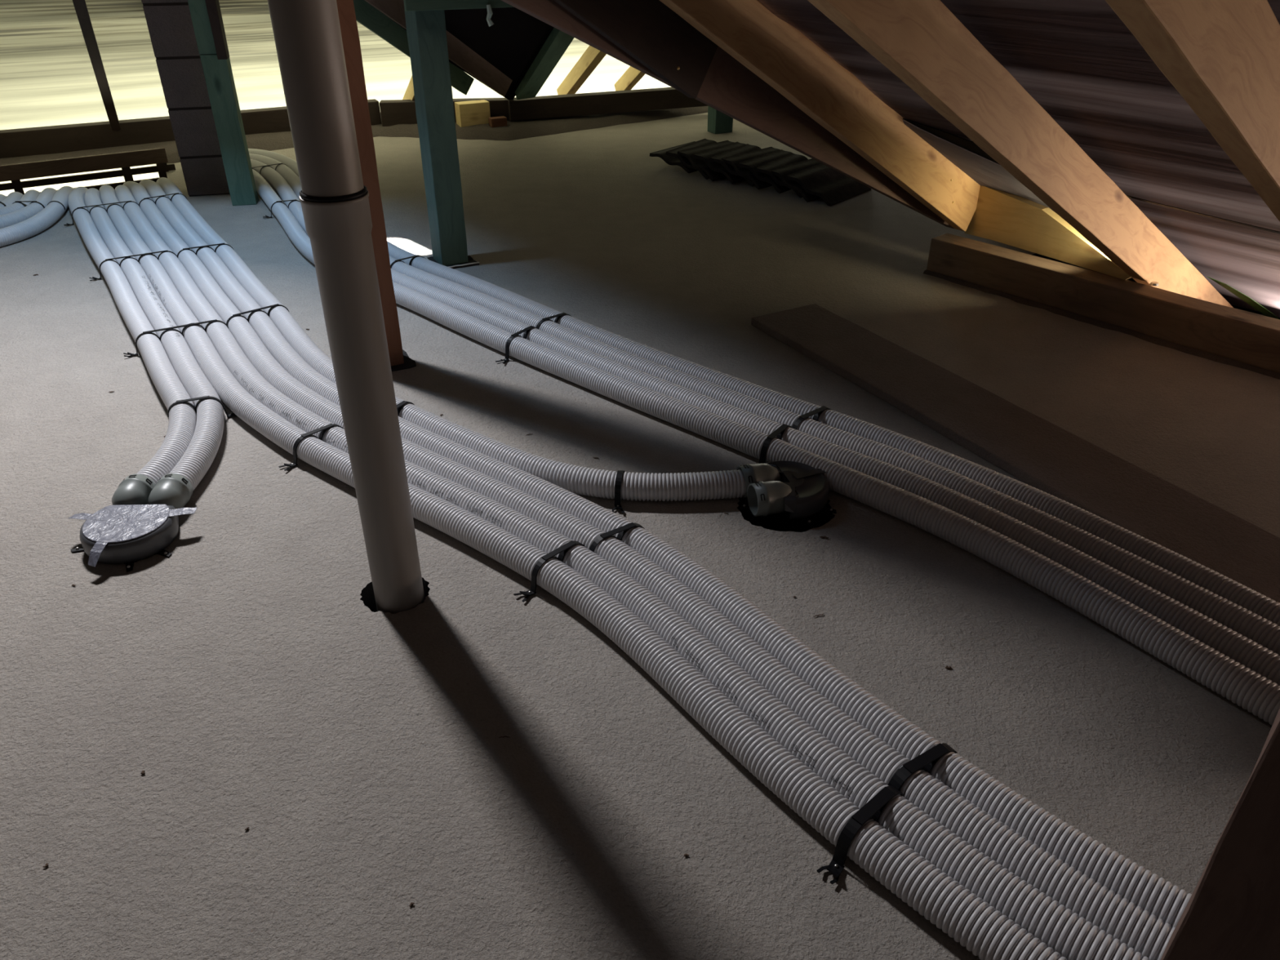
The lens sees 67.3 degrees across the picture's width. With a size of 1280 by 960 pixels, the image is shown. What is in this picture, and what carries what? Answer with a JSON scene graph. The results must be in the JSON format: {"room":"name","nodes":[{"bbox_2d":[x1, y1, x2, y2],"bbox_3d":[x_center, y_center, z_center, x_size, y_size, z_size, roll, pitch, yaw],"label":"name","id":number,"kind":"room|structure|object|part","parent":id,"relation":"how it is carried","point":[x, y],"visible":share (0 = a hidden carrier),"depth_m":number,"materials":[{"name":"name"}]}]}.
{"room":"attic","nodes":[
{"label":"attic","id":0,"kind":"room"},
{"bbox_2d":[0,0,671,129],"bbox_3d":[-1.217,-2.674,5.528,6.997,1.566,2.602,-15,34,-23],"label":"ceiling","id":1,"kind":"structure","parent":0,"point":[47,77],"depth_m":5.37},
{"bbox_2d":[72,0,120,130],"bbox_3d":[-2.784,-2.202,4.886,0.050,1.321,2.108,-15,34,-23],"label":"rafter","id":2,"kind":"object","parent":1,"relation":"attached to","point":[80,6],"visible":0.89,"depth_m":4.93,"materials":[{"name":"brown wood"}]},
{"bbox_2d":[402,75,414,100],"bbox_3d":[-1.160,-2.633,5.596,0.050,1.321,2.108,-15,34,-23],"label":"rafter","id":3,"kind":"object","parent":1,"relation":"attached to","point":[409,94],"visible":0.11,"depth_m":6.41,"materials":[{"name":"yellow wood"}]},
{"bbox_2d":[0,112,1279,959],"bbox_3d":[-0.205,-0.840,4.229,10.590,0.220,11.100,0,31,0],"label":"floor","id":4,"kind":"structure","parent":0,"point":[255,678],"depth_m":2.08,"materials":[{"name":"grey concrete"}]},
{"bbox_2d":[0,194,6,201],"bbox_3d":[-3.392,-1.211,4.757,0.227,0.282,0.701,18,36,27],"label":"duct","id":5,"kind":"object","parent":4,"relation":"on","point":[2,197],"visible":0.05,"depth_m":4.88,"materials":[{"name":"grey plastic"}]},
{"bbox_2d":[0,191,23,208],"bbox_3d":[-3.306,-1.194,4.728,0.251,0.282,0.828,13,34,21],"label":"duct","id":6,"kind":"object","parent":4,"relation":"on","point":[12,197],"visible":0.3,"depth_m":4.83,"materials":[{"name":"grey plastic"}]},
{"bbox_2d":[0,189,39,215],"bbox_3d":[-3.218,-1.172,4.693,0.265,0.282,0.983,10,33,16],"label":"duct","id":7,"kind":"object","parent":4,"relation":"on","point":[30,195],"visible":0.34,"depth_m":4.76,"materials":[{"name":"grey plastic"}]},
{"bbox_2d":[0,187,57,228],"bbox_3d":[-3.120,-1.147,4.652,0.290,0.282,1.152,7,32,12],"label":"duct","id":8,"kind":"object","parent":4,"relation":"on","point":[46,196],"visible":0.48,"depth_m":4.67,"materials":[{"name":"grey plastic"}]},
{"bbox_2d":[12,200,44,208],"bbox_3d":[-3.012,-1.345,4.769,0.211,0.077,0.031,0,31,0],"label":"clamp","id":9,"kind":"object","parent":8,"relation":"attached to","point":[20,202],"visible":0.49,"depth_m":4.75,"materials":[{"name":"black plastic"}]},
{"bbox_2d":[0,186,74,247],"bbox_3d":[-2.991,-1.107,4.586,0.333,0.282,1.373,5,32,8],"label":"duct","id":10,"kind":"object","parent":4,"relation":"on","point":[53,211],"visible":0.72,"depth_m":4.54,"materials":[{"name":"grey plastic"}]},
{"bbox_2d":[46,200,65,209],"bbox_3d":[-2.928,-1.349,4.778,0.126,0.076,0.024,-7,32,-11],"label":"clamp","id":11,"kind":"object","parent":10,"relation":"attached to","point":[51,201],"visible":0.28,"depth_m":4.77,"materials":[{"name":"black plastic"}]},
{"bbox_2d":[0,147,175,196],"bbox_3d":[-3.557,-1.517,5.209,1.960,0.340,0.073,-18,35,-27],"label":"board","id":12,"kind":"object","parent":4,"relation":"on","point":[113,170],"visible":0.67,"depth_m":5.38,"materials":[{"name":"brown wood"}]},
{"bbox_3d":[-3.557,-1.613,5.117,1.930,0.080,0.020,-18,36,-27],"label":"rail","id":13,"kind":"part","parent":12,"relation":"part of","materials":[{"name":"brown wood"}]},
{"bbox_3d":[-3.544,-1.438,5.233,1.960,0.180,0.020,-18,36,-27],"label":"rail","id":14,"kind":"part","parent":12,"relation":"part of","materials":[{"name":"brown wood"}]},
{"bbox_3d":[-3.544,-1.558,5.160,1.960,0.033,0.020,-18,36,-27],"label":"rail","id":15,"kind":"part","parent":12,"relation":"part of","materials":[{"name":"wood"}]},
{"bbox_2d":[67,186,196,484],"bbox_3d":[-2.083,-0.682,3.886,0.223,0.282,3.474,-16,35,-25],"label":"duct","id":16,"kind":"object","parent":4,"relation":"on","point":[182,416],"visible":0.96,"depth_m":3.21,"materials":[{"name":"grey plastic"}]},
{"bbox_2d":[63,200,140,226],"bbox_3d":[-2.636,-1.308,4.709,0.351,0.077,0.026,-17,35,-26],"label":"clamp","id":17,"kind":"object","parent":16,"relation":"attached to","point":[126,202],"visible":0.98,"depth_m":4.69,"materials":[{"name":"black plastic"}]},
{"bbox_2d":[88,250,177,280],"bbox_3d":[-2.134,-0.907,4.049,0.351,0.077,0.030,-17,35,-25],"label":"clamp","id":18,"kind":"object","parent":16,"relation":"attached to","point":[162,251],"visible":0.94,"depth_m":4.02,"materials":[{"name":"black plastic"}]},
{"bbox_2d":[123,319,228,356],"bbox_3d":[-1.632,-0.501,3.383,0.352,0.077,0.034,-15,34,-23],"label":"clamp","id":19,"kind":"object","parent":16,"relation":"attached to","point":[167,329],"visible":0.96,"depth_m":3.35,"materials":[{"name":"black plastic"}]},
{"bbox_2d":[68,473,197,572],"bbox_3d":[-1.259,0.105,2.380,0.300,0.086,0.340,0,31,0],"label":"outlet box","id":20,"kind":"object","parent":4,"relation":"on","point":[142,520],"visible":1,"depth_m":2.36,"materials":[{"name":"grey plastic"}]},
{"bbox_2d":[84,187,224,491],"bbox_3d":[-1.991,-0.678,3.880,0.224,0.282,3.454,-16,35,-25],"label":"duct","id":21,"kind":"object","parent":4,"relation":"on","point":[202,451],"visible":0.9,"depth_m":3.17,"materials":[{"name":"grey plastic"}]},
{"bbox_2d":[167,395,237,417],"bbox_3d":[-1.322,-0.217,2.914,0.204,0.077,0.030,-11,33,-17],"label":"clamp","id":22,"kind":"object","parent":21,"relation":"attached to","point":[200,398],"visible":0.94,"depth_m":2.89,"materials":[{"name":"black plastic"}]},
{"bbox_2d":[141,0,230,196],"bbox_3d":[-2.313,-2.061,4.952,0.245,1.118,0.240,-7,32,-12],"label":"chimney","id":23,"kind":"object","parent":4,"relation":"on","point":[169,22],"visible":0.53,"depth_m":4.88,"materials":[{"name":"brick"}]},
{"bbox_2d":[187,0,258,205],"bbox_3d":[-2.048,-1.929,4.703,0.130,1.150,0.120,-6,32,-10],"label":"post","id":24,"kind":"object","parent":4,"relation":"on","point":[206,15],"visible":1,"depth_m":4.71,"materials":[{"name":"green wood"}]},
{"bbox_2d":[267,0,425,613],"bbox_3d":[-0.550,-0.358,1.821,0.121,1.860,0.121,20,37,30],"label":"pipe","id":25,"kind":"object","parent":4,"relation":"on","point":[334,199],"visible":0.95,"depth_m":1.76,"materials":[{"name":"grey plastic"}]},
{"bbox_2d":[0,106,707,165],"bbox_3d":[-1.716,-2.498,6.676,6.225,0.072,1.570,-13,34,-20],"label":"trim","id":26,"kind":"structure","parent":4,"relation":"on","point":[514,130],"depth_m":6.38,"materials":[{"name":"brown wood"}]},
{"bbox_2d":[0,98,382,158],"bbox_3d":[-3.044,-2.136,5.914,2.886,0.155,0.100,-15,34,-23],"label":"beam","id":27,"kind":"structure","parent":26,"relation":"on","point":[20,142],"depth_m":5.79,"materials":[{"name":"brown wood"}]},
{"bbox_2d":[379,97,522,126],"bbox_3d":[-1.268,-2.481,6.482,0.932,0.155,0.100,-3,31,-6],"label":"beam","id":28,"kind":"structure","parent":26,"relation":"on","point":[393,112],"depth_m":6.42,"materials":[{"name":"brown wood"}]},
{"bbox_2d":[386,7,554,99],"bbox_3d":[-0.731,-2.380,5.294,0.956,0.952,2.096,9,32,15],"label":"gable","id":29,"kind":"object","parent":28,"relation":"on","point":[512,44],"visible":0.38,"depth_m":5.47,"materials":[{"name":"black"}]},
{"bbox_2d":[353,0,474,94],"bbox_3d":[-1.270,-2.379,5.219,0.098,0.775,1.532,8,32,12],"label":"strut","id":30,"kind":"object","parent":29,"relation":"on","point":[366,15],"visible":0.42,"depth_m":5.01,"materials":[{"name":"wood"}]},
{"bbox_2d":[364,0,512,97],"bbox_3d":[-1.081,-2.435,5.257,0.111,0.905,1.771,8,32,13],"label":"strut","id":31,"kind":"object","parent":29,"relation":"on","point":[459,53],"visible":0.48,"depth_m":5.53,"materials":[{"name":"wood"}]},
{"bbox_2d":[515,27,573,99],"bbox_3d":[-0.550,-2.580,5.837,0.132,0.652,1.029,-14,34,-22],"label":"strut","id":32,"kind":"object","parent":29,"relation":"on","point":[557,42],"visible":0.72,"depth_m":5.89,"materials":[{"name":"green wood"}]},
{"bbox_2d":[454,100,490,127],"bbox_3d":[-1.116,-2.444,6.417,0.210,0.150,0.100,-15,34,-23],"label":"block","id":33,"kind":"object","parent":26,"relation":"on","point":[471,113],"visible":0.92,"depth_m":6.37,"materials":[{"name":"yellow wood"}]},
{"bbox_2d":[488,115,506,127],"bbox_3d":[-0.948,-2.385,6.405,0.110,0.060,0.060,-15,34,-23],"label":"block","id":34,"kind":"object","parent":26,"relation":"on","point":[494,122],"visible":1,"depth_m":6.38,"materials":[{"name":"orange wood"}]},
{"bbox_2d":[556,45,606,94],"bbox_3d":[-0.109,-2.912,6.054,0.070,1.321,2.108,-15,34,-23],"label":"rafter","id":35,"kind":"object","parent":26,"relation":"on","point":[592,56],"visible":0.44,"depth_m":6.72,"materials":[{"name":"yellow wood"}]},
{"bbox_2d":[507,87,707,120],"bbox_3d":[-0.046,-2.672,6.772,1.820,0.130,0.100,-12,33,-19],"label":"beam","id":36,"kind":"structure","parent":26,"relation":"on","point":[664,98],"depth_m":6.64,"materials":[{"name":"brown wood"}]},
{"bbox_2d":[614,66,645,90],"bbox_3d":[0.309,-3.023,6.237,0.060,1.321,2.108,-15,34,-23],"label":"rafter","id":37,"kind":"object","parent":26,"relation":"on","point":[632,76],"visible":0.23,"depth_m":7.11,"materials":[{"name":"yellow wood"}]},
{"bbox_2d":[336,0,416,371],"bbox_3d":[-0.877,-1.093,2.876,0.182,1.620,0.172,-17,35,-25],"label":"post","id":38,"kind":"object","parent":4,"relation":"on","point":[399,359],"visible":0.48,"depth_m":2.93,"materials":[{"name":"brown wood"}]},
{"bbox_2d":[403,0,479,268],"bbox_3d":[-0.822,-1.558,3.833,0.182,1.420,0.191,-17,35,-26],"label":"post","id":39,"kind":"object","parent":4,"relation":"on","point":[426,33],"visible":0.82,"depth_m":3.88,"materials":[{"name":"teal wood"}]},
{"bbox_2d":[403,0,514,11],"bbox_3d":[-0.553,-1.913,3.712,0.749,0.160,0.020,-16,35,-26],"label":"tie beam","id":40,"kind":"structure","parent":39,"relation":"attached to","point":[409,5],"depth_m":3.65,"materials":[{"name":"wood"}]},
{"bbox_2d":[486,4,493,26],"bbox_3d":[-0.584,-1.803,3.732,0.029,0.078,0.024,0,31,0],"label":"rag","id":41,"kind":"object","parent":40,"relation":"hanging from","point":[490,13],"visible":1,"depth_m":3.72,"materials":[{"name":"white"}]},
{"bbox_2d":[155,177,746,501],"bbox_3d":[-1.352,-0.636,3.811,0.546,0.282,4.340,-25,39,-35],"label":"duct","id":42,"kind":"object","parent":4,"relation":"on","point":[576,479],"visible":0.7,"depth_m":2.63,"materials":[{"name":"grey plastic"}]},
{"bbox_2d":[612,470,625,513],"bbox_3d":[-0.056,0.025,2.519,0.031,0.076,0.129,1,31,1],"label":"clamp","id":43,"kind":"object","parent":42,"relation":"attached to","point":[620,473],"visible":0.92,"depth_m":2.51,"materials":[{"name":"black plastic"}]},
{"bbox_2d":[98,184,1066,959],"bbox_3d":[-1.204,-0.259,3.190,0.374,0.282,5.733,-22,38,-32],"label":"duct","id":44,"kind":"object","parent":4,"relation":"on","point":[948,904],"visible":0.88,"depth_m":1.87,"materials":[{"name":"grey plastic"}]},
{"bbox_2d":[513,540,585,602],"bbox_3d":[-0.205,0.202,2.225,0.036,0.077,0.203,27,41,37],"label":"clamp","id":45,"kind":"object","parent":44,"relation":"attached to","point":[562,550],"visible":0.9,"depth_m":2.20,"materials":[{"name":"black plastic"}]},
{"bbox_2d":[817,785,903,884],"bbox_3d":[0.375,0.582,1.600,0.203,0.077,0.034,-25,39,-35],"label":"clamp","id":46,"kind":"object","parent":44,"relation":"attached to","point":[873,809],"visible":0.96,"depth_m":1.58,"materials":[{"name":"black plastic"}]},
{"bbox_2d":[114,185,1149,959],"bbox_3d":[-1.120,-0.267,3.204,0.376,0.282,5.702,-23,38,-32],"label":"duct","id":47,"kind":"object","parent":4,"relation":"on","point":[1063,931],"visible":0.74,"depth_m":1.84,"materials":[{"name":"grey plastic"}]},
{"bbox_2d":[278,423,344,471],"bbox_3d":[-0.926,-0.100,2.722,0.036,0.077,0.207,26,40,36],"label":"clamp","id":48,"kind":"object","parent":47,"relation":"attached to","point":[323,428],"visible":0.89,"depth_m":2.70,"materials":[{"name":"black plastic"}]},
{"bbox_2d":[122,181,1175,959],"bbox_3d":[-1.074,-0.298,3.255,0.370,0.282,5.779,-23,38,-32],"label":"duct","id":49,"kind":"object","parent":4,"relation":"on","point":[1148,935],"visible":0.77,"depth_m":1.87,"materials":[{"name":"grey plastic"}]},
{"bbox_2d":[138,178,1191,928],"bbox_3d":[-1.013,-0.320,3.292,0.369,0.282,5.777,-23,38,-32],"label":"duct","id":50,"kind":"object","parent":4,"relation":"on","point":[1162,900],"visible":0.59,"depth_m":1.94,"materials":[{"name":"grey plastic"}]},
{"bbox_2d":[138,192,186,206],"bbox_3d":[-2.429,-1.392,4.848,0.278,0.077,0.025,-22,38,-32],"label":"clamp","id":51,"kind":"object","parent":50,"relation":"attached to","point":[176,193],"visible":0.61,"depth_m":4.83,"materials":[{"name":"black plastic"}]},
{"bbox_2d":[177,243,233,257],"bbox_3d":[-1.899,-0.969,4.152,0.278,0.077,0.026,-15,34,-23],"label":"clamp","id":52,"kind":"object","parent":50,"relation":"attached to","point":[219,244],"visible":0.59,"depth_m":4.14,"materials":[{"name":"black plastic"}]},
{"bbox_2d":[226,303,289,325],"bbox_3d":[-1.422,-0.583,3.517,0.279,0.077,0.032,-24,39,-34],"label":"clamp","id":53,"kind":"object","parent":50,"relation":"attached to","point":[273,306],"visible":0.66,"depth_m":3.50,"materials":[{"name":"black plastic"}]},
{"bbox_2d":[396,400,414,415],"bbox_3d":[-0.731,-0.170,2.838,0.034,0.077,0.203,18,35,27],"label":"clamp","id":54,"kind":"object","parent":50,"relation":"attached to","point":[399,406],"visible":0.19,"depth_m":2.85,"materials":[{"name":"black plastic"}]},
{"bbox_2d":[589,522,644,551],"bbox_3d":[-0.068,0.161,2.293,0.203,0.077,0.030,-19,36,-28],"label":"clamp","id":55,"kind":"object","parent":50,"relation":"attached to","point":[622,530],"visible":0.52,"depth_m":2.28,"materials":[{"name":"black plastic"}]},
{"bbox_2d":[888,742,957,790],"bbox_3d":[0.483,0.526,1.693,0.203,0.077,0.037,-19,36,-28],"label":"clamp","id":56,"kind":"object","parent":50,"relation":"attached to","point":[926,760],"visible":0.56,"depth_m":1.68,"materials":[{"name":"black plastic"}]},
{"bbox_2d":[707,105,733,133],"bbox_3d":[0.542,-2.683,6.329,0.144,0.750,0.102,-16,35,-24],"label":"post","id":57,"kind":"object","parent":4,"relation":"on","point":[718,122],"visible":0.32,"depth_m":6.45,"materials":[{"name":"green wood"}]},
{"bbox_2d":[649,138,871,206],"bbox_3d":[0.656,-1.756,5.403,1.231,0.139,0.453,24,39,34],"label":"roof tiles","id":58,"kind":"object","parent":4,"relation":"on","point":[833,187],"depth_m":5.26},
{"bbox_2d":[248,148,1279,626],"bbox_3d":[-0.510,-0.800,3.881,0.446,0.074,6.008,-25,39,-35],"label":"duct","id":59,"kind":"object","parent":4,"relation":"on","point":[1225,587],"visible":0.41,"depth_m":2.66,"materials":[{"name":"grey plastic"}]},
{"bbox_2d":[248,153,1279,655],"bbox_3d":[-0.559,-0.736,3.775,0.408,0.074,5.934,-24,39,-34],"label":"duct","id":60,"kind":"object","parent":4,"relation":"on","point":[1242,620],"visible":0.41,"depth_m":2.56,"materials":[{"name":"grey plastic"}]},
{"bbox_2d":[252,163,286,173],"bbox_3d":[-2.114,-1.719,5.385,0.304,0.077,0.024,-20,37,-29],"label":"clamp","id":61,"kind":"object","parent":60,"relation":"attached to","point":[277,163],"visible":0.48,"depth_m":5.38,"materials":[{"name":"black plastic"}]},
{"bbox_2d":[390,254,423,267],"bbox_3d":[-0.991,-0.887,4.017,0.219,0.077,0.029,-22,38,-32],"label":"clamp","id":62,"kind":"object","parent":60,"relation":"attached to","point":[417,255],"visible":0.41,"depth_m":4.01,"materials":[{"name":"black plastic"}]},
{"bbox_2d":[536,312,570,328],"bbox_3d":[-0.329,-0.550,3.463,0.206,0.077,0.034,-23,38,-33],"label":"clamp","id":63,"kind":"object","parent":60,"relation":"attached to","point":[557,317],"visible":0.48,"depth_m":3.45,"materials":[{"name":"black plastic"}]},
{"bbox_2d":[791,405,832,429],"bbox_3d":[0.490,-0.159,2.819,0.217,0.077,0.033,-26,40,-36],"label":"clamp","id":64,"kind":"object","parent":60,"relation":"attached to","point":[817,412],"visible":0.55,"depth_m":2.80,"materials":[{"name":"black plastic"}]},
{"bbox_2d":[250,159,1279,685],"bbox_3d":[-0.601,-0.679,3.682,0.384,0.074,5.834,-24,38,-33],"label":"duct","id":65,"kind":"object","parent":4,"relation":"on","point":[1252,655],"visible":0.52,"depth_m":2.48,"materials":[{"name":"grey plastic"}]},
{"bbox_2d":[262,199,299,217],"bbox_3d":[-1.773,-1.347,4.773,0.207,0.077,0.028,-7,32,-12],"label":"clamp","id":66,"kind":"object","parent":65,"relation":"attached to","point":[265,216],"visible":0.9,"depth_m":4.76,"materials":[{"name":"black plastic"}]},
{"bbox_2d":[495,325,537,363],"bbox_3d":[-0.418,-0.475,3.338,0.036,0.077,0.215,20,37,30],"label":"clamp","id":67,"kind":"object","parent":65,"relation":"attached to","point":[526,331],"visible":0.89,"depth_m":3.31,"materials":[{"name":"black plastic"}]},
{"bbox_2d":[758,423,791,463],"bbox_3d":[0.375,-0.096,2.715,0.031,0.077,0.206,21,37,30],"label":"clamp","id":68,"kind":"object","parent":65,"relation":"attached to","point":[778,433],"visible":0.56,"depth_m":2.68,"materials":[{"name":"black plastic"}]},
{"bbox_2d":[252,168,1279,725],"bbox_3d":[-0.630,-0.621,3.586,0.396,0.074,5.735,-24,38,-33],"label":"duct","id":69,"kind":"object","parent":4,"relation":"on","point":[1230,679],"visible":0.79,"depth_m":2.42,"materials":[{"name":"grey plastic"}]},
{"bbox_2d":[736,460,836,526],"bbox_3d":[0.386,0.019,2.522,0.258,0.086,0.241,0,31,0],"label":"outlet box","id":70,"kind":"object","parent":4,"relation":"on","point":[802,490],"visible":0.95,"depth_m":2.49,"materials":[{"name":"grey plastic"}]},
{"bbox_2d":[751,303,1279,603],"bbox_3d":[1.279,0.049,2.525,0.302,0.032,3.000,-16,35,-25],"label":"board","id":71,"kind":"object","parent":4,"relation":"on","point":[1046,456],"visible":0.92,"depth_m":2.73,"materials":[{"name":"brown wood"}]},
{"bbox_2d":[923,269,1279,379],"bbox_3d":[2.173,-0.309,3.132,0.042,0.014,2.941,-24,39,-34],"label":"trim","id":72,"kind":"structure","parent":4,"relation":"on","point":[1074,316],"depth_m":3.55,"materials":[{"name":"brown wood"}]},
{"bbox_2d":[926,233,1279,373],"bbox_3d":[2.225,-0.396,3.132,0.117,0.140,2.940,-24,39,-34],"label":"wall plate","id":73,"kind":"object","parent":4,"relation":"on","point":[1246,337],"visible":1,"depth_m":3.53,"materials":[{"name":"brown wood"}]},
{"bbox_2d":[807,0,1233,307],"bbox_3d":[1.091,-0.941,2.696,4.031,2.256,0.062,-23,38,-33],"label":"rafter","id":74,"kind":"object","parent":73,"relation":"on","point":[922,42],"visible":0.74,"depth_m":2.54,"materials":[{"name":"brown wood"}]},
{"bbox_2d":[964,185,1131,279],"bbox_3d":[1.607,-0.990,3.777,0.045,0.216,0.769,-20,37,-29],"label":"board","id":75,"kind":"object","parent":73,"relation":"on","point":[1003,217],"visible":0.8,"depth_m":3.81,"materials":[{"name":"yellow wood"}]},
{"bbox_2d":[1149,281,1159,286],"bbox_3d":[1.882,-0.719,3.517,0.032,0.008,0.032,0,31,0],"label":"washer","id":76,"kind":"object","parent":73,"relation":"on","point":[1152,283],"visible":1,"depth_m":3.51,"materials":[{"name":"silver metal"}]},
{"bbox_2d":[1160,707,1279,959],"bbox_3d":[0.698,0.060,0.758,0.206,1.850,0.051,25,39,34],"label":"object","id":77,"kind":"object","parent":4,"relation":"on","point":[1233,911],"visible":1,"depth_m":1.01,"materials":[{"name":"brown wood"}]},
{"bbox_2d":[758,0,1279,317],"bbox_3d":[2.598,-0.302,1.886,3.254,1.763,5.807,-23,38,-33],"label":"ceiling","id":78,"kind":"structure","parent":0,"point":[1077,60],"depth_m":2.72,"materials":[{"name":"brown wood"}]},
{"bbox_2d":[501,0,954,228],"bbox_3d":[0.429,-1.264,3.196,2.570,1.315,0.045,-23,38,-33],"label":"rafter","id":79,"kind":"object","parent":78,"relation":"attached to","point":[728,86],"visible":0.48,"depth_m":3.15,"materials":[{"name":"brown wood"}]},
{"bbox_2d":[553,0,718,98],"bbox_3d":[-0.073,-1.329,2.579,0.851,0.641,0.040,-23,38,-33],"label":"wooden beam","id":80,"kind":"structure","parent":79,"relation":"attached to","point":[650,32],"depth_m":2.72,"materials":[{"name":"brown wood"}]},
{"bbox_2d":[659,0,980,231],"bbox_3d":[0.276,-1.360,2.803,2.963,1.812,0.060,-23,38,-33],"label":"rafter","id":81,"kind":"object","parent":78,"relation":"attached to","point":[778,53],"visible":0.91,"depth_m":3.18,"materials":[{"name":"brown wood"}]},
{"bbox_2d":[902,120,1054,212],"bbox_3d":[1.680,-1.084,3.956,1.641,0.892,0.473,-14,34,-22],"label":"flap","id":82,"kind":"object","parent":78,"relation":"attached to","point":[987,173],"visible":0.33,"depth_m":3.66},
{"bbox_2d":[1105,0,1279,221],"bbox_3d":[0.808,-0.703,1.407,3.022,1.587,0.062,-23,38,-33],"label":"rafter","id":83,"kind":"object","parent":78,"relation":"attached to","point":[1222,57],"visible":1,"depth_m":1.52,"materials":[{"name":"brown wood"}]},
{"bbox_2d":[1126,195,1279,234],"bbox_3d":[1.812,-0.857,3.098,0.554,0.039,0.023,27,41,37],"label":"underlay seam","id":84,"kind":"object","parent":78,"relation":"on","point":[1131,197],"visible":0.8,"depth_m":3.09,"materials":[{"name":"black plastic"}]},
{"bbox_2d":[1206,275,1279,319],"bbox_3d":[2.750,-0.729,4.232,0.874,0.464,0.093,-15,35,-24],"label":"green film edge","id":85,"kind":"object","parent":78,"relation":"attached to","point":[1260,308],"visible":0.93,"depth_m":4.10,"materials":[{"name":"green plastic"}]},
{"bbox_2d":[1094,271,1279,319],"bbox_3d":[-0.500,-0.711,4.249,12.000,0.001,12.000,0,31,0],"label":"trim","id":86,"kind":"structure","parent":0,"point":[1129,279],"depth_m":4.35,"materials":[{"name":"black wood"}]}
]}

